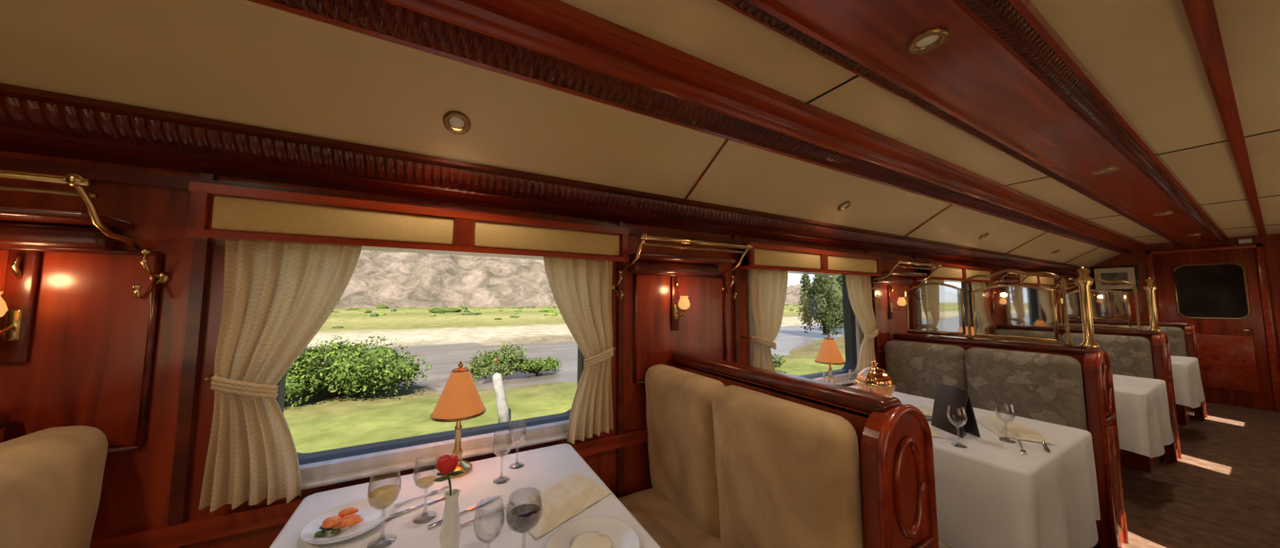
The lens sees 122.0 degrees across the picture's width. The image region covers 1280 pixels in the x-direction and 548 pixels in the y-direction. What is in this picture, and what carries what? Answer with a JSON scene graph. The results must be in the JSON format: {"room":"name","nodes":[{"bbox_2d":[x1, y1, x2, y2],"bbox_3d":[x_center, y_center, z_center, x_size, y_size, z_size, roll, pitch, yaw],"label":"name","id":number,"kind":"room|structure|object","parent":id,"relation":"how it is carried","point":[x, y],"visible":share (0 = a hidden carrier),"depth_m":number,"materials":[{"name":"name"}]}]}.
{"room":"train carriage","nodes":[
{"label":"train carriage","id":0,"kind":"room"},
{"bbox_2d":[0,95,1076,547],"bbox_3d":[1.736,0.397,2.828,12.200,2.350,0.100,2,-5,-29],"label":"wall","id":1,"kind":"structure","parent":0,"point":[84,366],"depth_m":1.03,"materials":[{"name":"brown wood"}]},
{"bbox_2d":[0,249,41,364],"bbox_3d":[-1.590,0.079,0.875,0.062,0.300,0.120,2,-5,-29],"label":"wall sconce","id":2,"kind":"object","parent":1,"relation":"attached to","point":[17,304],"visible":1,"depth_m":0.92,"materials":[{"name":"brown wood"}]},
{"bbox_2d":[0,169,143,252],"bbox_3d":[-1.668,-0.161,0.774,0.680,0.165,0.250,2,-5,-29],"label":"luggage rack","id":3,"kind":"object","parent":1,"relation":"attached to","point":[20,226],"visible":0.98,"depth_m":0.90,"materials":[{"name":"gold metal"}]},
{"bbox_2d":[131,248,170,299],"bbox_3d":[-1.390,0.001,1.004,0.040,0.144,0.098,2,-5,-29],"label":"coat hook","id":4,"kind":"object","parent":1,"relation":"attached to","point":[164,277],"visible":1,"depth_m":1.00,"materials":[{"name":"gold metal"}]},
{"bbox_2d":[184,181,629,263],"bbox_3d":[-0.693,-0.157,1.390,1.400,0.155,0.123,2,-5,-29],"label":"window valance","id":5,"kind":"object","parent":1,"relation":"attached to","point":[219,213],"visible":1,"depth_m":1.22,"materials":[{"name":"brown wood"}]},
{"bbox_2d":[198,239,362,512],"bbox_3d":[-1.115,0.287,1.095,0.358,0.824,0.113,1,-4,-18],"label":"curtain","id":6,"kind":"object","parent":5,"relation":"hanging from","point":[277,297],"visible":0.99,"depth_m":1.08,"materials":[{"name":"fabric"}]},
{"bbox_2d":[543,257,616,444],"bbox_3d":[-0.249,0.322,1.573,0.355,0.824,0.115,4,-5,-40],"label":"curtain","id":7,"kind":"object","parent":5,"relation":"hanging from","point":[581,289],"visible":0.98,"depth_m":1.59,"materials":[{"name":"fabric"}]},
{"bbox_2d":[246,346,584,501],"bbox_3d":[-0.733,0.267,1.430,1.200,0.895,0.130,2,-5,-29],"label":"window","id":8,"kind":"structure","parent":1,"relation":"in","point":[329,467],"depth_m":1.32,"materials":[{"name":"white"}]},
{"bbox_2d":[0,156,1076,547],"bbox_3d":[1.767,0.639,2.755,12.200,1.655,0.025,2,-5,-29],"label":"trim","id":9,"kind":"structure","parent":1,"relation":"attached to","point":[179,532],"depth_m":1.06,"materials":[{"name":"brown wood"}]},
{"bbox_2d":[0,83,1089,276],"bbox_3d":[1.800,-0.255,2.761,12.200,0.130,0.160,2,-5,-29],"label":"trim","id":10,"kind":"structure","parent":1,"relation":"attached to","point":[34,127],"depth_m":1.21,"materials":[{"name":"brown wood"}]},
{"bbox_2d":[611,270,623,299],"bbox_3d":[-0.104,0.053,1.715,0.040,0.144,0.098,2,-5,-29],"label":"coat hook","id":11,"kind":"object","parent":1,"relation":"attached to","point":[614,286],"visible":0.99,"depth_m":1.71,"materials":[{"name":"gold metal"}]},
{"bbox_2d":[670,276,689,330],"bbox_3d":[0.216,0.152,1.873,0.062,0.300,0.120,2,-5,-29],"label":"wall sconce","id":12,"kind":"object","parent":1,"relation":"attached to","point":[683,303],"visible":1,"depth_m":1.91,"materials":[{"name":"brown metal"}]},
{"bbox_2d":[621,233,752,277],"bbox_3d":[0.247,-0.083,1.833,0.680,0.165,0.250,2,-5,-29],"label":"luggage rack","id":13,"kind":"object","parent":1,"relation":"attached to","point":[646,263],"visible":0.95,"depth_m":1.82,"materials":[{"name":"gold metal"}]},
{"bbox_2d":[722,275,736,299],"bbox_3d":[0.525,0.078,2.063,0.040,0.144,0.098,2,-5,-29],"label":"coat hook","id":14,"kind":"object","parent":1,"relation":"attached to","point":[732,276],"visible":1,"depth_m":2.05,"materials":[{"name":"gold metal"}]},
{"bbox_2d":[746,271,862,385],"bbox_3d":[1.183,0.344,2.489,1.200,0.895,0.130,2,-5,-29],"label":"window","id":15,"kind":"structure","parent":1,"relation":"in","point":[853,332],"depth_m":2.71,"materials":[{"name":"blue"}]},
{"bbox_2d":[737,242,881,277],"bbox_3d":[1.222,-0.080,2.449,1.400,0.155,0.123,2,-5,-29],"label":"window valance","id":16,"kind":"object","parent":1,"relation":"attached to","point":[762,256],"visible":0.95,"depth_m":2.32,"materials":[{"name":"brown wood"}]},
{"bbox_2d":[741,270,788,371],"bbox_3d":[0.801,0.365,2.154,0.358,0.824,0.113,1,-4,-18],"label":"curtain","id":17,"kind":"object","parent":16,"relation":"hanging from","point":[769,288],"visible":0.68,"depth_m":2.15,"materials":[{"name":"fabric"}]},
{"bbox_2d":[845,275,878,375],"bbox_3d":[1.666,0.400,2.632,0.355,0.824,0.115,4,-5,-40],"label":"curtain","id":18,"kind":"object","parent":16,"relation":"hanging from","point":[859,288],"visible":0.86,"depth_m":2.64,"materials":[{"name":"fabric"}]},
{"bbox_2d":[871,281,878,299],"bbox_3d":[1.811,0.130,2.774,0.040,0.144,0.098,2,-5,-29],"label":"coat hook","id":19,"kind":"object","parent":1,"relation":"attached to","point":[877,295],"visible":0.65,"depth_m":2.75,"materials":[{"name":"gold metal"}]},
{"bbox_2d":[887,284,905,319],"bbox_3d":[2.131,0.229,2.932,0.062,0.300,0.120,2,-5,-29],"label":"wall sconce","id":20,"kind":"object","parent":1,"relation":"attached to","point":[901,302],"visible":1,"depth_m":2.96,"materials":[{"name":"brown metal"}]},
{"bbox_2d":[870,259,941,284],"bbox_3d":[2.163,-0.006,2.892,0.680,0.165,0.250,2,-5,-29],"label":"luggage rack","id":21,"kind":"object","parent":1,"relation":"attached to","point":[890,276],"visible":0.91,"depth_m":2.88,"materials":[{"name":"gold metal"}]},
{"bbox_2d":[920,280,973,335],"bbox_3d":[3.098,0.422,3.548,1.200,0.895,0.130,2,-5,-29],"label":"window","id":22,"kind":"structure","parent":1,"relation":"in","point":[922,282],"depth_m":3.82,"materials":[{"name":"clear glass"}]},
{"bbox_2d":[917,261,993,283],"bbox_3d":[3.137,-0.002,3.508,1.400,0.155,0.123,2,-5,-29],"label":"window valance","id":23,"kind":"object","parent":1,"relation":"attached to","point":[949,272],"visible":0.81,"depth_m":3.38,"materials":[{"name":"brown wood"}]},
{"bbox_2d":[926,279,944,336],"bbox_3d":[2.716,0.442,3.213,0.358,0.824,0.113,1,-4,-18],"label":"curtain","id":24,"kind":"object","parent":23,"relation":"hanging from","point":[928,281],"visible":0.03,"depth_m":3.22,"materials":[{"name":"fabric"}]},
{"bbox_2d":[971,282,990,340],"bbox_3d":[3.582,0.477,3.691,0.355,0.824,0.115,4,-5,-40],"label":"curtain","id":25,"kind":"object","parent":23,"relation":"hanging from","point":[974,286],"visible":0.1,"depth_m":3.69,"materials":[{"name":"fabric"}]},
{"bbox_2d":[684,74,1279,263],"bbox_3d":[1.781,-0.533,1.750,10.958,0.312,1.658,2,-5,-29],"label":"trim","id":26,"kind":"structure","parent":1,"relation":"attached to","point":[857,75],"depth_m":1.86,"materials":[{"name":"brown wood"}]},
{"bbox_2d":[985,272,1028,286],"bbox_3d":[4.078,0.071,3.951,0.680,0.165,0.250,2,-5,-29],"label":"luggage rack","id":27,"kind":"object","parent":1,"relation":"attached to","point":[996,282],"visible":0.56,"depth_m":3.89,"materials":[{"name":"gold metal"}]},
{"bbox_2d":[1007,272,1056,286],"bbox_3d":[5.053,0.075,4.566,1.400,0.155,0.123,2,-5,-29],"label":"window valance","id":28,"kind":"object","parent":1,"relation":"attached to","point":[1039,280],"visible":0.73,"depth_m":4.48,"materials":[{"name":"brown wood"}]},
{"bbox_2d":[1050,277,1076,290],"bbox_3d":[5.994,0.148,5.010,0.680,0.165,0.250,2,-5,-29],"label":"luggage rack","id":29,"kind":"object","parent":1,"relation":"attached to","point":[1052,288],"visible":0.41,"depth_m":4.97,"materials":[{"name":"gold metal"}]},
{"bbox_2d":[0,0,1279,267],"bbox_3d":[2.342,-0.653,1.808,12.400,0.545,2.600,2,-5,-29],"label":"ceiling","id":30,"kind":"structure","parent":0,"point":[246,62],"depth_m":1.21,"materials":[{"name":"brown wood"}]},
{"bbox_2d":[443,110,470,134],"bbox_3d":[-0.616,-0.509,1.193,0.084,0.018,0.084,2,-36,-29],"label":"recessed light","id":31,"kind":"object","parent":30,"relation":"in","point":[458,122],"depth_m":1.19,"materials":[{"name":"gold metal"}]},
{"bbox_2d":[837,200,851,211],"bbox_3d":[1.299,-0.432,2.252,0.084,0.018,0.084,2,-36,-29],"label":"recessed light","id":32,"kind":"object","parent":30,"relation":"in","point":[844,205],"depth_m":2.25,"materials":[{"name":"gold metal"}]},
{"bbox_2d":[906,26,949,54],"bbox_3d":[0.853,-0.690,1.052,0.101,0.018,0.101,2,-5,-29],"label":"recessed light","id":33,"kind":"object","parent":30,"relation":"in","point":[928,40],"depth_m":1.05,"materials":[{"name":"gold metal"}]},
{"bbox_2d":[978,233,989,239],"bbox_3d":[3.214,-0.354,3.311,0.084,0.018,0.084,2,-36,-29],"label":"recessed light","id":34,"kind":"object","parent":30,"relation":"in","point":[987,234],"depth_m":3.30,"materials":[{"name":"gold metal"}]},
{"bbox_2d":[1090,167,1118,174],"bbox_3d":[2.768,-0.613,2.111,0.101,0.018,0.101,2,-5,-29],"label":"recessed light","id":35,"kind":"object","parent":30,"relation":"in","point":[1112,169],"depth_m":2.10,"materials":[{"name":"gold metal"}]},
{"bbox_2d":[1153,212,1173,215],"bbox_3d":[4.684,-0.536,3.169,0.101,0.018,0.101,2,-5,-29],"label":"recessed light","id":36,"kind":"object","parent":30,"relation":"in","point":[1168,213],"depth_m":3.16,"materials":[{"name":"gold metal"}]},
{"bbox_2d":[1075,234,1279,365],"bbox_3d":[7.721,0.584,4.707,0.100,2.450,2.600,2,-5,-29],"label":"wall","id":37,"kind":"structure","parent":0,"point":[1271,243],"depth_m":4.70,"materials":[{"name":"brown wood"}]},
{"bbox_2d":[247,0,1146,254],"bbox_3d":[2.043,-0.594,2.345,12.200,0.125,0.235,2,-5,-29],"label":"ceiling beam","id":38,"kind":"structure","parent":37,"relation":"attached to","point":[558,45],"depth_m":1.21,"materials":[{"name":"brown wood"}]},
{"bbox_2d":[717,0,1228,245],"bbox_3d":[2.303,-0.653,1.879,12.200,0.065,0.402,2,-5,-29],"label":"trim","id":39,"kind":"structure","parent":37,"relation":"attached to","point":[1016,30],"depth_m":1.27,"materials":[{"name":"brown wood"}]},
{"bbox_2d":[1090,265,1139,291],"bbox_3d":[7.266,0.070,5.426,0.035,0.380,0.430,2,-5,-29],"label":"picture frame","id":40,"kind":"object","parent":37,"relation":"attached to","point":[1126,273],"visible":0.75,"depth_m":5.40,"materials":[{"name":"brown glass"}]},
{"bbox_2d":[1129,294,1143,321],"bbox_3d":[7.256,0.935,5.397,0.020,1.250,0.500,2,-5,-29],"label":"trim","id":41,"kind":"structure","parent":37,"relation":"attached to","point":[1131,296],"depth_m":5.26,"materials":[{"name":"brown wood"}]},
{"bbox_2d":[1145,242,1279,412],"bbox_3d":[7.594,0.671,4.733,0.090,2.080,0.860,2,-5,-29],"label":"door","id":42,"kind":"structure","parent":37,"relation":"in","point":[1224,291],"depth_m":4.63,"materials":[{"name":"brown wood"}]},
{"bbox_2d":[1181,0,1266,237],"bbox_3d":[2.509,-0.690,1.510,12.200,0.035,0.040,2,-5,-29],"label":"trim","id":43,"kind":"structure","parent":37,"relation":"attached to","point":[1202,14],"depth_m":1.29,"materials":[{"name":"brown wood"}]},
{"bbox_2d":[1237,238,1252,244],"bbox_3d":[7.773,-0.420,4.551,0.030,0.060,0.090,2,-5,-29],"label":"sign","id":44,"kind":"object","parent":37,"relation":"attached to","point":[1244,241],"visible":1,"depth_m":4.54,"materials":[{"name":"white plastic"}]},
{"bbox_2d":[1094,402,1279,547],"bbox_3d":[2.342,1.539,1.648,12.200,0.100,2.600,2,-5,-29],"label":"floor","id":45,"kind":"structure","parent":0,"point":[1224,490],"depth_m":2.57,"materials":[{"name":"wood"}]},
{"bbox_2d":[0,411,107,547],"bbox_3d":[-1.364,0.849,0.368,1.200,1.090,1.071,2,-5,-29],"label":"seat","id":46,"kind":"object","parent":45,"relation":"on","point":[51,480],"visible":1,"depth_m":0.81,"materials":[{"name":"beige leather"}]},
{"bbox_2d":[378,464,520,541],"bbox_3d":[-0.426,1.058,0.838,0.840,0.742,1.050,2,-5,-29],"label":"dining table","id":47,"kind":"object","parent":45,"relation":"on","point":[514,464],"visible":0.05,"depth_m":1.22,"materials":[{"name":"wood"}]},
{"bbox_2d":[269,444,661,547],"bbox_3d":[-0.422,0.889,0.844,0.924,0.420,1.114,2,-5,-29],"label":"tablecloth","id":48,"kind":"object","parent":47,"relation":"on","point":[546,466],"visible":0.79,"depth_m":1.07,"materials":[{"name":"white fabric"}]},
{"bbox_2d":[299,497,394,544],"bbox_3d":[-0.791,0.667,0.968,0.200,0.040,0.200,2,-5,-29],"label":"plate","id":49,"kind":"object","parent":48,"relation":"on","point":[351,520],"visible":1,"depth_m":0.95,"materials":[{"name":"white ceramic"}]},
{"bbox_2d":[366,468,401,547],"bbox_3d":[-0.656,0.598,0.907,0.072,0.170,0.072,2,-5,-29],"label":"wine glass","id":50,"kind":"object","parent":48,"relation":"on","point":[388,536],"visible":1,"depth_m":0.90,"materials":[{"name":"clear glass"}]},
{"bbox_2d":[394,486,448,507],"bbox_3d":[-0.690,0.691,1.090,0.185,0.010,0.019,4,-6,-44],"label":"fork","id":51,"kind":"object","parent":48,"relation":"on","point":[445,487],"visible":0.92,"depth_m":1.11,"materials":[{"name":"silver metal"}]},
{"bbox_2d":[385,490,462,520],"bbox_3d":[-0.642,0.689,1.062,0.016,0.008,0.210,-4,-6,42],"label":"knife","id":52,"kind":"object","parent":48,"relation":"on","point":[440,498],"visible":0.85,"depth_m":1.04,"materials":[{"name":"silver metal"}]},
{"bbox_2d":[412,453,439,524],"bbox_3d":[-0.609,0.608,1.009,0.068,0.165,0.068,2,-5,-29],"label":"wine glass","id":53,"kind":"object","parent":48,"relation":"on","point":[416,483],"visible":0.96,"depth_m":1.00,"materials":[{"name":"clear glass"}]},
{"bbox_2d":[433,454,464,547],"bbox_3d":[-0.449,0.556,0.839,0.073,0.243,0.068,2,-5,-29],"label":"vase","id":54,"kind":"object","parent":48,"relation":"on","point":[450,534],"visible":1,"depth_m":0.83,"materials":[{"name":"white ceramic"}]},
{"bbox_2d":[429,361,486,478],"bbox_3d":[-0.658,0.514,1.288,0.182,0.393,0.182,2,-5,-29],"label":"table lamp","id":55,"kind":"object","parent":48,"relation":"on","point":[459,400],"visible":0.92,"depth_m":1.25,"materials":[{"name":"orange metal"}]},
{"bbox_2d":[427,494,501,529],"bbox_3d":[-0.500,0.686,1.032,0.016,0.008,0.210,-3,-5,40],"label":"knife","id":56,"kind":"object","parent":48,"relation":"on","point":[437,522],"visible":0.76,"depth_m":1.03,"materials":[{"name":"silver metal"}]},
{"bbox_2d":[460,502,514,528],"bbox_3d":[-0.445,0.684,0.998,0.185,0.010,0.019,4,-6,-44],"label":"fork","id":57,"kind":"object","parent":48,"relation":"on","point":[498,510],"visible":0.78,"depth_m":1.01,"materials":[{"name":"silver metal"}]},
{"bbox_2d":[473,497,504,544],"bbox_3d":[-0.337,0.594,0.790,0.064,0.160,0.064,2,-5,-29],"label":"wine glass","id":58,"kind":"object","parent":48,"relation":"on","point":[500,531],"visible":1,"depth_m":0.78,"materials":[{"name":"clear glass"}]},
{"bbox_2d":[491,430,511,484],"bbox_3d":[-0.473,0.625,1.216,0.064,0.160,0.064,2,-5,-29],"label":"wine glass","id":59,"kind":"object","parent":48,"relation":"on","point":[504,477],"visible":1,"depth_m":1.21,"materials":[{"name":"clear glass"}]},
{"bbox_2d":[508,420,526,469],"bbox_3d":[-0.457,0.633,1.321,0.064,0.160,0.064,2,-5,-29],"label":"wine glass","id":60,"kind":"object","parent":48,"relation":"on","point":[511,466],"visible":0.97,"depth_m":1.31,"materials":[{"name":"clear glass"}]},
{"bbox_2d":[505,489,542,547],"bbox_3d":[-0.272,0.600,0.831,0.084,0.155,0.084,2,-5,-29],"label":"wine glass","id":61,"kind":"object","parent":48,"relation":"on","point":[522,519],"visible":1,"depth_m":0.82,"materials":[{"name":"clear glass"}]},
{"bbox_2d":[509,473,612,538],"bbox_3d":[-0.236,0.673,1.081,0.168,0.041,0.307,-3,-5,38],"label":"folded napkin","id":62,"kind":"object","parent":48,"relation":"on","point":[565,500],"visible":0.88,"depth_m":1.05,"materials":[{"name":"fabric"}]},
{"bbox_2d":[544,515,639,547],"bbox_3d":[-0.115,0.669,0.862,0.230,0.020,0.230,2,-5,-29],"label":"dinner plate","id":63,"kind":"object","parent":48,"relation":"on","point":[597,531],"visible":1,"depth_m":0.91,"materials":[{"name":"white ceramic"}]},
{"bbox_2d":[618,351,951,547],"bbox_3d":[0.460,0.922,1.376,1.200,1.090,1.071,2,-5,-29],"label":"seat","id":64,"kind":"object","parent":45,"relation":"on","point":[740,456],"visible":0.94,"depth_m":1.08,"materials":[{"name":"beige leather"}]},
{"bbox_2d":[884,333,1129,547],"bbox_3d":[2.375,1.000,2.435,1.200,1.090,1.071,2,-5,-29],"label":"seat","id":65,"kind":"object","parent":45,"relation":"on","point":[1073,387],"visible":0.52,"depth_m":2.10,"materials":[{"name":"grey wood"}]},
{"bbox_2d":[905,266,1099,349],"bbox_3d":[2.393,0.216,2.461,0.070,0.487,0.960,2,-5,-29],"label":"glass screen","id":66,"kind":"object","parent":65,"relation":"on","point":[1011,312],"visible":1,"depth_m":2.39,"materials":[{"name":"gold metal"}]},
{"bbox_2d":[992,326,1181,473],"bbox_3d":[4.290,1.077,3.494,1.200,1.090,1.071,2,-5,-29],"label":"seat","id":67,"kind":"object","parent":45,"relation":"on","point":[1136,353],"visible":0.11,"depth_m":3.06,"materials":[{"name":"grey fabric"}]},
{"bbox_2d":[1054,277,1161,332],"bbox_3d":[4.308,0.293,3.519,0.070,0.487,0.960,2,-5,-29],"label":"glass screen","id":68,"kind":"object","parent":67,"relation":"on","point":[1110,309],"visible":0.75,"depth_m":3.32,"materials":[{"name":"gold metal"}]},
{"bbox_2d":[1057,319,1207,426],"bbox_3d":[6.206,1.154,4.553,1.200,1.090,1.071,2,-5,-29],"label":"seat","id":69,"kind":"object","parent":45,"relation":"on","point":[1183,337],"visible":0.13,"depth_m":4.10,"materials":[{"name":"brown wood"}]},
{"bbox_3d":[1.489,1.135,1.897,0.840,0.742,1.050,2,-5,-29],"label":"dining table","id":70,"kind":"object","parent":45,"relation":"on","visible":0},
{"bbox_2d":[849,384,1100,547],"bbox_3d":[1.493,0.966,1.902,0.924,0.420,1.114,2,-5,-29],"label":"tablecloth","id":71,"kind":"object","parent":70,"relation":"on","point":[990,494],"visible":0.43,"depth_m":1.41,"materials":[{"name":"white fabric"}]},
{"bbox_2d":[814,333,845,383],"bbox_3d":[1.257,0.591,2.347,0.182,0.393,0.182,2,-5,-29],"label":"table lamp","id":72,"kind":"object","parent":71,"relation":"on","point":[829,354],"visible":0.77,"depth_m":2.31,"materials":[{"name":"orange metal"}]},
{"bbox_2d":[854,360,896,396],"bbox_3d":[1.420,0.647,2.141,0.212,0.250,0.212,2,-5,-29],"label":"cloche","id":73,"kind":"object","parent":71,"relation":"on","point":[882,382],"visible":0.68,"depth_m":2.08,"materials":[{"name":"gold metal"}]},
{"bbox_2d":[914,405,933,420],"bbox_3d":[1.525,0.743,1.882,0.230,0.020,0.230,2,-5,-29],"label":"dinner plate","id":74,"kind":"object","parent":71,"relation":"on","point":[927,411],"visible":0.35,"depth_m":1.91,"materials":[{"name":"white ceramic"}]},
{"bbox_2d":[929,426,943,438],"bbox_3d":[1.316,0.722,1.745,0.168,0.041,0.307,-1,-4,18],"label":"folded napkin","id":75,"kind":"object","parent":71,"relation":"on","point":[933,434],"visible":0.05,"depth_m":1.61,"materials":[{"name":"fabric"}]},
{"bbox_2d":[930,383,980,437],"bbox_3d":[1.474,0.634,1.668,0.092,0.206,0.160,0,-4,-2],"label":"folder","id":76,"kind":"object","parent":71,"relation":"on","point":[957,398],"visible":1,"depth_m":1.64,"materials":[{"name":"leather"}]},
{"bbox_2d":[947,405,967,447],"bbox_3d":[1.349,0.646,1.505,0.064,0.160,0.064,2,-5,-29],"label":"wine glass","id":77,"kind":"object","parent":71,"relation":"on","point":[952,443],"visible":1,"depth_m":1.50,"materials":[{"name":"clear glass"}]},
{"bbox_2d":[995,402,1016,443],"bbox_3d":[1.606,0.650,1.556,0.064,0.160,0.064,2,-5,-29],"label":"wine glass","id":78,"kind":"object","parent":71,"relation":"on","point":[1013,441],"visible":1,"depth_m":1.55,"materials":[{"name":"clear glass"}]},
{"bbox_2d":[975,415,1055,445],"bbox_3d":[1.744,0.717,1.674,0.168,0.041,0.307,-2,-5,24],"label":"folded napkin","id":79,"kind":"object","parent":71,"relation":"on","point":[1015,430],"visible":0.97,"depth_m":1.62,"materials":[{"name":"fabric"}]},
{"bbox_2d":[1017,440,1027,454],"bbox_3d":[1.585,0.718,1.471,0.019,0.010,0.185,-4,-6,42],"label":"fork","id":80,"kind":"object","parent":71,"relation":"on","point":[1022,450],"visible":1,"depth_m":1.45,"materials":[{"name":"silver metal"}]},
{"bbox_2d":[1041,440,1049,452],"bbox_3d":[1.709,0.720,1.497,0.016,0.008,0.210,-4,-6,42],"label":"knife","id":81,"kind":"object","parent":71,"relation":"on","point":[1045,446],"visible":0.85,"depth_m":1.48,"materials":[{"name":"silver metal"}]},
{"bbox_3d":[3.405,1.212,2.956,0.840,0.742,1.050,2,-5,-29],"label":"dining table","id":82,"kind":"object","parent":45,"relation":"on","visible":0},
{"bbox_2d":[1112,374,1173,458],"bbox_3d":[3.408,1.043,2.961,0.924,0.420,1.114,2,-5,-29],"label":"tablecloth","id":83,"kind":"object","parent":82,"relation":"on","point":[1141,404],"visible":0.32,"depth_m":2.37,"materials":[{"name":"white fabric"}]},
{"bbox_2d":[960,326,980,339],"bbox_3d":[3.173,0.668,3.405,0.182,0.393,0.182,2,-5,-29],"label":"table lamp","id":84,"kind":"object","parent":83,"relation":"on","point":[971,328],"visible":0.16,"depth_m":3.38,"materials":[{"name":"orange fabric"}]},
{"bbox_3d":[5.320,1.289,4.015,0.840,0.742,1.050,2,-5,-29],"label":"dining table","id":85,"kind":"object","parent":45,"relation":"on","visible":0},
{"bbox_2d":[1170,355,1205,408],"bbox_3d":[5.324,1.120,4.020,0.924,0.420,1.114,2,-5,-29],"label":"tablecloth","id":86,"kind":"object","parent":85,"relation":"on","point":[1188,390],"visible":0.3,"depth_m":3.41,"materials":[{"name":"white fabric"}]},
{"label":"outside","id":87,"kind":"structure","parent":0,"visible":0},
{"bbox_2d":[283,303,956,453],"bbox_3d":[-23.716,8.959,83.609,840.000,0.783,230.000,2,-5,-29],"label":"ground","id":88,"kind":"structure","parent":87,"point":[323,422],"depth_m":10.69,"materials":[{"name":"green plant"}]},
{"bbox_2d":[283,336,431,407],"bbox_3d":[-8.034,2.618,9.544,4.146,1.800,2.679,2,-5,-27],"label":"bush","id":89,"kind":"object","parent":88,"relation":"on","point":[351,370],"visible":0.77,"depth_m":9.16,"materials":[{"name":"green plant"}]},
{"bbox_2d":[491,372,510,423],"bbox_3d":[-2.877,2.640,7.380,0.407,1.174,0.240,2,-5,-29],"label":"stone post","id":90,"kind":"object","parent":88,"relation":"on","point":[502,409],"visible":0.88,"depth_m":7.29,"materials":[{"name":"white stone"}]},
{"bbox_2d":[332,303,802,328],"bbox_3d":[-18.076,8.977,90.728,237.706,2.018,97.591,2,-5,-29],"label":"shrubs","id":91,"kind":"object","parent":88,"relation":"on","point":[435,310],"visible":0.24,"depth_m":71.05,"materials":[{"name":"green plant"}]},
{"bbox_2d":[334,250,809,308],"bbox_3d":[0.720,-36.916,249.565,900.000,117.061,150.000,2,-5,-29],"label":"rocky hillside","id":92,"kind":"structure","parent":88,"relation":"on","point":[390,279],"depth_m":132.58,"materials":[{"name":"grey stone"}]},
{"bbox_2d":[771,353,787,373],"bbox_3d":[3.277,3.024,10.933,3.755,0.894,1.709,2,-5,-26],"label":"bush","id":93,"kind":"object","parent":88,"relation":"on","point":[777,361],"visible":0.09,"depth_m":11.55,"materials":[{"name":"green plant"}]},
{"bbox_2d":[797,274,844,335],"bbox_3d":[14.459,1.827,26.944,3.650,5.606,4.069,1,-4,-12],"label":"broadleaf tree","id":94,"kind":"object","parent":88,"relation":"on","point":[822,302],"visible":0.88,"depth_m":26.13,"materials":[{"name":"green plant"}]},
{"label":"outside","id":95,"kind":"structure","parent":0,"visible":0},
{"bbox_2d":[305,324,942,394],"bbox_3d":[33.792,5.904,41.852,700.000,0.001,23.000,2,-5,-29],"label":"road","id":96,"kind":"structure","parent":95,"point":[444,358],"depth_m":18.11,"materials":[{"name":"asphalt"}]},
{"bbox_2d":[464,341,527,380],"bbox_3d":[-5.035,3.110,12.537,1.949,1.355,1.662,4,-5,-40],"label":"bush","id":97,"kind":"object","parent":96,"relation":"on","point":[486,364],"visible":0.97,"depth_m":12.39,"materials":[{"name":"green plant"}]},
{"bbox_2d":[512,356,561,375],"bbox_3d":[-3.919,3.434,13.433,2.210,0.839,1.378,4,-6,-43],"label":"bush","id":98,"kind":"object","parent":96,"relation":"on","point":[550,363],"visible":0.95,"depth_m":13.12,"materials":[{"name":"green plant"}]}
]}

